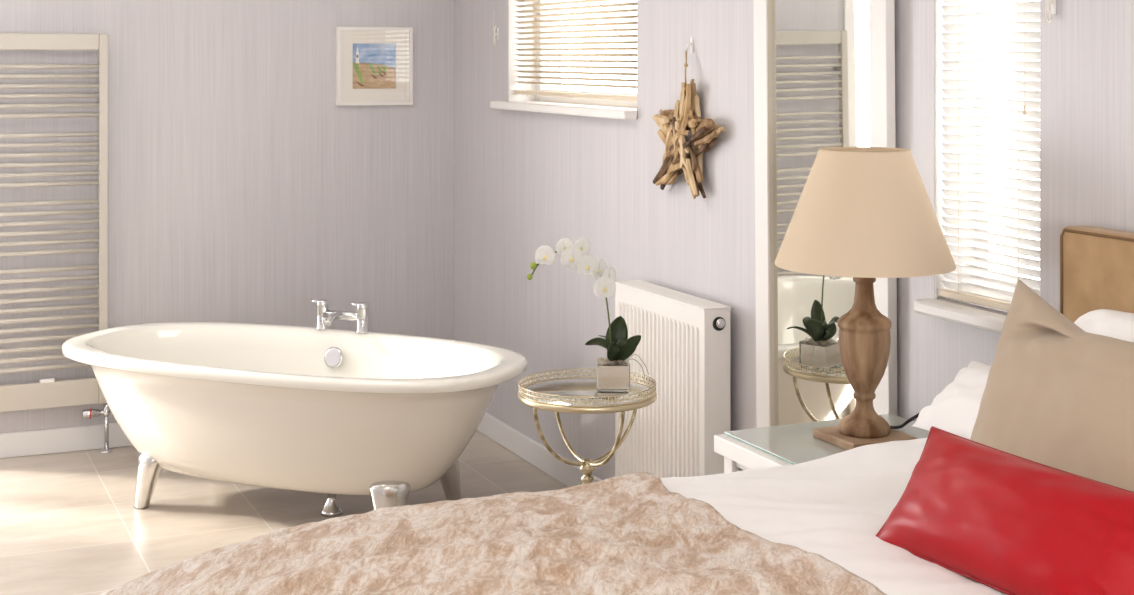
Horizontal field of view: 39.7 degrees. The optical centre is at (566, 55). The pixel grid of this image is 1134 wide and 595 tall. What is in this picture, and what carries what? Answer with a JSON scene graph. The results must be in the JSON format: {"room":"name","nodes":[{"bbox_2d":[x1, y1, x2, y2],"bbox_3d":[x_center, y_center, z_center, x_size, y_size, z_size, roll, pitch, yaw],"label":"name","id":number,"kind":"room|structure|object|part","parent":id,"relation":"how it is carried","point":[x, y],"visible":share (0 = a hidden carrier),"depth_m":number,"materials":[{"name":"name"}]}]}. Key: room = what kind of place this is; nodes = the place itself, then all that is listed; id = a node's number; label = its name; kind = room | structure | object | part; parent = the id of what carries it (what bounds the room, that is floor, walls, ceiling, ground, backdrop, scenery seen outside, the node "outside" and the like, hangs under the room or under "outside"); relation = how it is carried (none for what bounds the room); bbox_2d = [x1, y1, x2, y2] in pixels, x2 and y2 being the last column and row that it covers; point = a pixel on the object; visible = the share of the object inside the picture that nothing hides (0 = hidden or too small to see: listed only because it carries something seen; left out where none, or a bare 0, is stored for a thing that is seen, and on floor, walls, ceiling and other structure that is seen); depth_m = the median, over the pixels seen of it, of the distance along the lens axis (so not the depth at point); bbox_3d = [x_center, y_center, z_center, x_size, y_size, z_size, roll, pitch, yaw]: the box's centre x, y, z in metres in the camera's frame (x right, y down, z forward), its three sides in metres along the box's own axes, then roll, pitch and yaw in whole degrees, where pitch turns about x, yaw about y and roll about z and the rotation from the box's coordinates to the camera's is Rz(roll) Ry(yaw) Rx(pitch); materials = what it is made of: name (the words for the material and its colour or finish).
{"room":"hotel room","nodes":[
{"label":"hotel room","id":0,"kind":"room"},
{"bbox_2d":[0,0,453,432],"bbox_3d":[-2.603,0.479,6.705,4.400,2.450,0.250,0,0,-24],"label":"wall","id":1,"kind":"structure","parent":0,"point":[240,190],"depth_m":7.06,"materials":[{"name":"paint"}]},
{"bbox_2d":[0,33,107,411],"bbox_3d":[-2.268,0.698,6.663,0.610,1.588,0.094,0,0,-24],"label":"towel rail","id":2,"kind":"object","parent":1,"relation":"attached to","point":[45,393],"visible":0.85,"depth_m":6.66,"materials":[{"name":"white metal"}]},
{"bbox_3d":[-2.256,-0.060,6.638,0.534,0.071,0.030,0,0,-24],"label":"panel","id":3,"kind":"part","parent":2,"relation":"part of","materials":[{"name":"beige paint"}]},
{"bbox_3d":[-2.256,1.437,6.638,0.534,0.110,0.030,0,0,-24],"label":"panel","id":4,"kind":"part","parent":2,"relation":"part of","materials":[{"name":"beige paint"}]},
{"bbox_2d":[82,403,112,452],"bbox_3d":[-2.015,1.597,6.745,0.128,0.215,0.056,0,0,-24],"label":"radiator valve","id":5,"kind":"object","parent":2,"relation":"attached to","point":[106,412],"visible":0.94,"depth_m":6.75,"materials":[{"name":"silver metal"}]},
{"bbox_2d":[0,423,132,458],"bbox_3d":[-1.568,1.651,7.014,2.224,0.105,0.016,0,0,-24],"label":"baseboard","id":6,"kind":"structure","parent":1,"relation":"attached to","point":[88,437],"depth_m":6.74,"materials":[{"name":"white paint"}]},
{"bbox_2d":[336,27,412,105],"bbox_3d":[-0.895,0.047,7.300,0.362,0.362,0.030,0,0,-24],"label":"picture frame","id":7,"kind":"object","parent":1,"relation":"attached to","point":[374,65],"visible":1,"depth_m":7.30,"materials":[{"name":"white wood"}]},
{"bbox_2d":[353,43,394,88],"bbox_3d":[-0.899,0.047,7.311,0.212,0.212,0.002,0,0,-24],"label":"print","id":8,"kind":"object","parent":7,"relation":"attached to","point":[373,63],"depth_m":7.31,"materials":[{"name":"multicoloured paper"}]},
{"bbox_2d":[0,430,566,594],"bbox_3d":[-0.679,1.764,2.635,4.650,0.120,9.250,0,0,-24],"label":"floor","id":9,"kind":"structure","parent":0,"point":[70,524],"depth_m":5.87,"materials":[{"name":"tile"}]},
{"bbox_2d":[62,322,527,516],"bbox_3d":[-1.047,1.403,5.912,1.864,0.603,0.894,0,0,24],"label":"bathtub","id":10,"kind":"object","parent":9,"relation":"on","point":[386,417],"visible":0.98,"depth_m":5.62,"materials":[{"name":"white ceramic"}]},
{"bbox_3d":[-1.573,1.596,5.949,0.126,0.216,0.124,0,0,24],"label":"leg","id":11,"kind":"part","parent":10,"relation":"part of","materials":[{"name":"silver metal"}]},
{"bbox_3d":[-0.921,1.196,6.237,0.084,0.083,0.051,0,0,24],"label":"overflow knob","id":12,"kind":"part","parent":10,"relation":"part of","materials":[{"name":"silver metal"}]},
{"bbox_2d":[311,299,369,333],"bbox_3d":[-0.925,1.042,6.259,0.262,0.118,0.142,0,0,24],"label":"tap","id":13,"kind":"object","parent":10,"relation":"on","point":[325,317],"visible":1,"depth_m":6.26,"materials":[{"name":"silver metal"}]},
{"bbox_3d":[-0.923,1.044,6.243,0.026,0.043,0.115,0,0,24],"label":"spout","id":14,"kind":"part","parent":13,"relation":"part of","materials":[{"name":"silver metal"}]},
{"bbox_3d":[-0.626,1.596,5.536,0.131,0.216,0.122,0,0,24],"label":"leg","id":15,"kind":"part","parent":10,"relation":"part of","materials":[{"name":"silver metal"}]},
{"bbox_3d":[-0.468,1.596,5.994,0.126,0.216,0.124,0,0,24],"label":"leg","id":16,"kind":"part","parent":10,"relation":"part of","materials":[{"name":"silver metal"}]},
{"bbox_2d":[518,369,656,484],"bbox_3d":[0.063,1.358,4.869,0.430,0.692,0.430,0,0,-24],"label":"tray table","id":17,"kind":"object","parent":9,"relation":"on","point":[579,395],"visible":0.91,"depth_m":4.82,"materials":[{"name":"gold metal"}]},
{"bbox_3d":[-0.019,1.163,4.816,0.196,0.211,0.043,0,0,-24],"label":"curved arm","id":18,"kind":"part","parent":17,"relation":"part of","materials":[{"name":"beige metal"}]},
{"bbox_3d":[0.009,1.163,4.952,0.012,0.211,0.198,0,0,-33],"label":"curved arm","id":19,"kind":"part","parent":17,"relation":"part of","materials":[{"name":"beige metal"}]},
{"bbox_3d":[0.063,1.052,4.869,0.430,0.019,0.430,0,0,-24],"label":"tray plate","id":20,"kind":"part","parent":17,"relation":"part of","materials":[{"name":"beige metal"}]},
{"bbox_3d":[0.063,1.456,4.869,0.060,0.415,0.060,0,0,-24],"label":"stem","id":21,"kind":"part","parent":17,"relation":"part of","materials":[{"name":"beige metal"}]},
{"bbox_2d":[527,238,648,390],"bbox_3d":[0.067,0.803,4.935,0.382,0.472,0.146,0,0,0],"label":"potted orchid","id":22,"kind":"object","parent":17,"relation":"on","point":[613,371],"visible":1,"depth_m":4.88,"materials":[{"name":"white plant"}]},
{"bbox_3d":[-0.068,0.619,4.878,0.066,0.063,0.012,0,0,14],"label":"flower","id":23,"kind":"part","parent":22,"relation":"part of","materials":[{"name":"white plant"}]},
{"bbox_3d":[-0.005,0.595,4.902,0.059,0.055,0.014,0,0,-12],"label":"flower","id":24,"kind":"part","parent":22,"relation":"part of","materials":[{"name":"white plant"}]},
{"bbox_3d":[0.014,0.779,4.912,0.259,0.347,0.009,0,0,-4],"label":"flower stem","id":25,"kind":"part","parent":22,"relation":"part of","materials":[{"name":"green"}]},
{"bbox_3d":[0.016,0.625,4.873,0.073,0.070,0.012,0,0,-9],"label":"flower","id":26,"kind":"part","parent":22,"relation":"part of","materials":[{"name":"white plant"}]},
{"bbox_3d":[0.046,0.597,4.912,0.062,0.058,0.018,0,0,-30],"label":"flower","id":27,"kind":"part","parent":22,"relation":"part of","materials":[{"name":"white plant"}]},
{"bbox_3d":[0.064,0.650,4.873,0.068,0.065,0.011,0,0,-14],"label":"flower","id":28,"kind":"part","parent":22,"relation":"part of","materials":[{"name":"white plant"}]},
{"bbox_3d":[0.100,0.666,4.908,0.062,0.059,0.013,0,0,-39],"label":"flower","id":29,"kind":"part","parent":22,"relation":"part of","materials":[{"name":"white plant"}]},
{"bbox_3d":[0.118,0.718,4.878,0.071,0.066,0.018,0,0,-8],"label":"flower","id":30,"kind":"part","parent":22,"relation":"part of","materials":[{"name":"white plant"}]},
{"bbox_3d":[0.131,0.687,4.914,0.011,0.056,0.059,0,0,44],"label":"flower","id":31,"kind":"part","parent":22,"relation":"part of","materials":[{"name":"white plant"}]},
{"bbox_3d":[0.144,0.998,4.922,0.104,0.086,0.104,0,0,0],"label":"glass pot","id":32,"kind":"part","parent":22,"relation":"part of","materials":[{"name":"white glass"}]},
{"bbox_3d":[0.117,1.163,4.786,0.012,0.211,0.198,0,0,-33],"label":"curved arm","id":33,"kind":"part","parent":17,"relation":"part of","materials":[{"name":"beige metal"}]},
{"bbox_3d":[0.146,1.163,4.923,0.198,0.211,0.012,0,0,-33],"label":"curved arm","id":34,"kind":"part","parent":17,"relation":"part of","materials":[{"name":"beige metal"}]},
{"bbox_2d":[714,413,928,472],"bbox_3d":[0.717,1.329,3.862,0.540,0.750,0.494,0,0,-24],"label":"nightstand","id":35,"kind":"object","parent":9,"relation":"on","point":[783,445],"visible":0.21,"depth_m":3.90,"materials":[{"name":"white paint"}]},
{"bbox_3d":[0.424,1.354,3.958,0.042,0.700,0.042,0,0,-24],"label":"leg","id":36,"kind":"part","parent":35,"relation":"part of","materials":[{"name":"white paint"}]},
{"bbox_2d":[775,147,955,449],"bbox_3d":[0.765,0.593,3.821,0.444,0.723,0.581,0,0,-24],"label":"table lamp","id":37,"kind":"object","parent":35,"relation":"on","point":[864,214],"visible":0.93,"depth_m":3.77,"materials":[{"name":"beige fabric"}]},
{"bbox_3d":[0.736,0.943,3.884,0.184,0.022,0.184,0,0,-24],"label":"plate","id":38,"kind":"part","parent":37,"relation":"part of","materials":[{"name":"brown wood"}]},
{"bbox_3d":[0.736,0.374,3.884,0.441,0.287,0.441,0,0,-24],"label":"lamp shade","id":39,"kind":"part","parent":37,"relation":"part of","materials":[{"name":"beige fabric"}]},
{"bbox_3d":[0.973,0.874,3.805,0.381,0.108,0.105,0,0,42],"label":"power cord","id":40,"kind":"part","parent":37,"relation":"part of","materials":[{"name":"black plastic"}]},
{"bbox_2d":[1060,225,1133,322],"bbox_3d":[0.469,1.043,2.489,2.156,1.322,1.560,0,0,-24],"label":"headboard","id":41,"kind":"object","parent":9,"relation":"on","point":[1097,263],"visible":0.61,"depth_m":3.43,"materials":[{"name":"beige fabric"}]},
{"bbox_2d":[660,438,1006,594],"bbox_3d":[0.349,1.202,2.475,2.246,0.808,1.791,0,0,-24],"label":"duvet","id":42,"kind":"object","parent":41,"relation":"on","point":[834,507],"visible":0.32,"depth_m":2.94,"materials":[{"name":"white fabric"}]},
{"bbox_2d":[99,472,886,594],"bbox_3d":[-0.105,1.200,2.271,1.280,0.772,1.774,0,0,-24],"label":"throw","id":43,"kind":"object","parent":42,"relation":"on","point":[628,534],"visible":1,"depth_m":2.66,"materials":[{"name":"fur"}]},
{"bbox_2d":[912,361,990,438],"bbox_3d":[1.003,0.771,3.330,0.201,0.194,0.670,0,0,-24],"label":"pillow","id":44,"kind":"object","parent":42,"relation":"on","point":[955,409],"visible":0.28,"depth_m":3.48,"materials":[{"name":"white fabric"}]},
{"bbox_2d":[876,426,1133,594],"bbox_3d":[0.737,0.754,2.503,0.168,0.186,0.629,0,0,-27],"label":"cushion","id":45,"kind":"object","parent":42,"relation":"on","point":[1007,523],"visible":1,"depth_m":2.47,"materials":[{"name":"red fabric"}]},
{"bbox_2d":[970,278,1133,491],"bbox_3d":[0.961,0.649,2.864,0.272,0.406,0.576,0,0,-24],"label":"cushion","id":46,"kind":"object","parent":42,"relation":"on","point":[1058,394],"visible":0.62,"depth_m":2.83,"materials":[{"name":"beige fabric"}]},
{"bbox_2d":[1074,309,1133,341],"bbox_3d":[1.191,0.648,3.069,0.184,0.240,0.682,0,0,-24],"label":"pillow","id":47,"kind":"object","parent":41,"relation":"on","point":[1105,322],"visible":0.2,"depth_m":3.25,"materials":[{"name":"white fabric"}]},
{"bbox_2d":[454,0,1133,479],"bbox_3d":[1.335,0.479,3.519,0.250,2.450,9.250,0,0,-24],"label":"wall","id":48,"kind":"structure","parent":0,"point":[524,181],"depth_m":5.39,"materials":[{"name":"paint"}]},
{"bbox_2d":[493,16,498,44],"bbox_3d":[-0.312,-0.121,6.933,0.022,0.150,0.025,0,0,-24],"label":"cleat","id":49,"kind":"object","parent":48,"relation":"attached to","point":[494,28],"visible":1,"depth_m":6.93,"materials":[{"name":"white paint"}]},
{"bbox_2d":[477,412,601,486],"bbox_3d":[1.223,1.654,3.443,0.016,0.100,8.800,0,0,-24],"label":"baseboard","id":50,"kind":"structure","parent":48,"relation":"attached to","point":[528,449],"depth_m":6.56,"materials":[{"name":"white paint"}]},
{"bbox_2d":[490,0,636,119],"bbox_3d":[0.045,-0.113,6.314,0.245,0.686,1.355,0,0,-24],"label":"window","id":51,"kind":"structure","parent":48,"relation":"in","point":[588,107],"depth_m":6.83,"materials":[{"name":"white paint"}]},
{"bbox_3d":[0.018,0.213,6.302,0.185,0.033,1.355,0,0,-24],"label":"sill","id":52,"kind":"part","parent":51,"relation":"part of","materials":[{"name":"white paint"}]},
{"bbox_2d":[513,0,636,101],"bbox_3d":[0.030,-0.137,6.269,0.040,0.618,1.262,0,0,-24],"label":"blind","id":53,"kind":"object","parent":51,"relation":"attached to","point":[515,91],"visible":0.79,"depth_m":6.25,"materials":[{"name":"beige"}]},
{"bbox_3d":[-0.165,-0.122,6.712,0.028,0.588,0.010,0,0,-37],"label":"ladder cord","id":54,"kind":"part","parent":53,"relation":"part of","materials":[{"name":"white fabric"}]},
{"bbox_3d":[0.024,-0.122,6.282,0.028,0.588,0.010,0,0,-37],"label":"ladder cord","id":55,"kind":"part","parent":53,"relation":"part of","materials":[{"name":"white fabric"}]},
{"bbox_3d":[0.030,0.156,6.269,0.028,0.018,1.254,0,0,-24],"label":"rail","id":56,"kind":"part","parent":53,"relation":"part of","materials":[{"name":"beige"}]},
{"bbox_3d":[0.201,-0.122,5.879,0.028,0.588,0.010,0,0,-37],"label":"ladder cord","id":57,"kind":"part","parent":53,"relation":"part of","materials":[{"name":"white fabric"}]},
{"bbox_3d":[0.145,-0.129,6.318,0.060,0.655,1.268,0,0,-24],"label":"frame","id":58,"kind":"part","parent":51,"relation":"part of","materials":[{"name":"white paint"}]},
{"bbox_2d":[615,280,730,477],"bbox_3d":[0.361,1.250,5.274,0.124,0.906,0.676,0,0,-24],"label":"radiator","id":59,"kind":"object","parent":48,"relation":"attached to","point":[684,344],"visible":0.7,"depth_m":5.14,"materials":[{"name":"white metal"}]},
{"bbox_3d":[0.214,1.183,5.577,0.094,0.762,0.003,0,0,-24],"label":"panel","id":60,"kind":"part","parent":59,"relation":"part of","materials":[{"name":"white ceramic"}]},
{"bbox_2d":[615,280,730,310],"bbox_3d":[0.346,0.802,5.278,0.100,0.009,0.656,0,0,-24],"label":"grille","id":61,"kind":"object","parent":59,"relation":"attached to","point":[664,296],"depth_m":5.24,"materials":[{"name":"white metal"}]},
{"bbox_3d":[0.477,1.183,4.979,0.094,0.762,0.003,0,0,-24],"label":"panel","id":62,"kind":"part","parent":59,"relation":"part of","materials":[{"name":"white metal"}]},
{"bbox_2d":[715,318,724,327],"bbox_3d":[0.486,0.846,4.968,0.032,0.032,0.016,0,0,-24],"label":"radiator knob","id":63,"kind":"object","parent":59,"relation":"attached to","point":[719,322],"depth_m":4.96,"materials":[{"name":"silver metal"}]},
{"bbox_2d":[652,37,724,198],"bbox_3d":[0.399,0.204,5.246,0.078,0.536,0.465,0,0,-24],"label":"star","id":64,"kind":"object","parent":48,"relation":"attached to","point":[679,156],"visible":1,"depth_m":5.21,"materials":[{"name":"brown wood"}]},
{"bbox_2d":[753,0,897,427],"bbox_3d":[0.731,0.554,4.521,0.030,2.100,0.694,-1,0,-24],"label":"wall mirror","id":65,"kind":"object","parent":48,"relation":"attached to","point":[824,70],"visible":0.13,"depth_m":4.59,"materials":[{"name":"white paint"}]},
{"bbox_2d":[772,0,869,425],"bbox_3d":[0.737,0.554,4.524,0.008,1.960,0.535,-1,0,-24],"label":"mirror glass","id":66,"kind":"object","parent":65,"relation":"on","point":[821,48],"depth_m":4.58,"materials":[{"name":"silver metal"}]},
{"bbox_2d":[914,0,1039,332],"bbox_3d":[1.107,0.104,3.889,0.250,1.120,0.490,0,0,-24],"label":"window","id":67,"kind":"structure","parent":48,"relation":"in","point":[986,320],"depth_m":4.08,"materials":[{"name":"white paint"}]},
{"bbox_3d":[1.080,0.646,3.877,0.190,0.035,0.490,0,0,-24],"label":"sill","id":68,"kind":"part","parent":67,"relation":"part of","materials":[{"name":"white paint"}]},
{"bbox_2d":[937,0,1039,310],"bbox_3d":[1.052,0.092,3.898,0.048,1.076,0.402,0,0,-24],"label":"blind","id":69,"kind":"object","parent":67,"relation":"attached to","point":[1018,6],"visible":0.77,"depth_m":3.90,"materials":[{"name":"beige"}]},
{"bbox_3d":[1.009,0.107,4.006,0.028,1.046,0.010,0,0,-37],"label":"ladder cord","id":70,"kind":"part","parent":69,"relation":"part of","materials":[{"name":"white fabric"}]},
{"bbox_3d":[1.056,0.614,3.899,0.028,0.018,0.394,0,0,-24],"label":"rail","id":71,"kind":"part","parent":69,"relation":"part of","materials":[{"name":"beige"}]},
{"bbox_3d":[1.102,0.107,3.795,0.028,1.046,0.012,0,0,-24],"label":"ladder cord","id":72,"kind":"part","parent":69,"relation":"part of","materials":[{"name":"white fabric"}]},
{"bbox_3d":[1.182,0.086,3.955,0.060,1.085,0.406,0,0,-24],"label":"frame","id":73,"kind":"part","parent":67,"relation":"part of","materials":[{"name":"white paint"}]},
{"bbox_2d":[1045,0,1055,22],"bbox_3d":[1.127,-0.151,3.655,0.022,0.150,0.025,0,0,-24],"label":"cleat","id":74,"kind":"object","parent":48,"relation":"attached to","point":[1050,5],"visible":1,"depth_m":3.65,"materials":[{"name":"white paint"}]}
]}

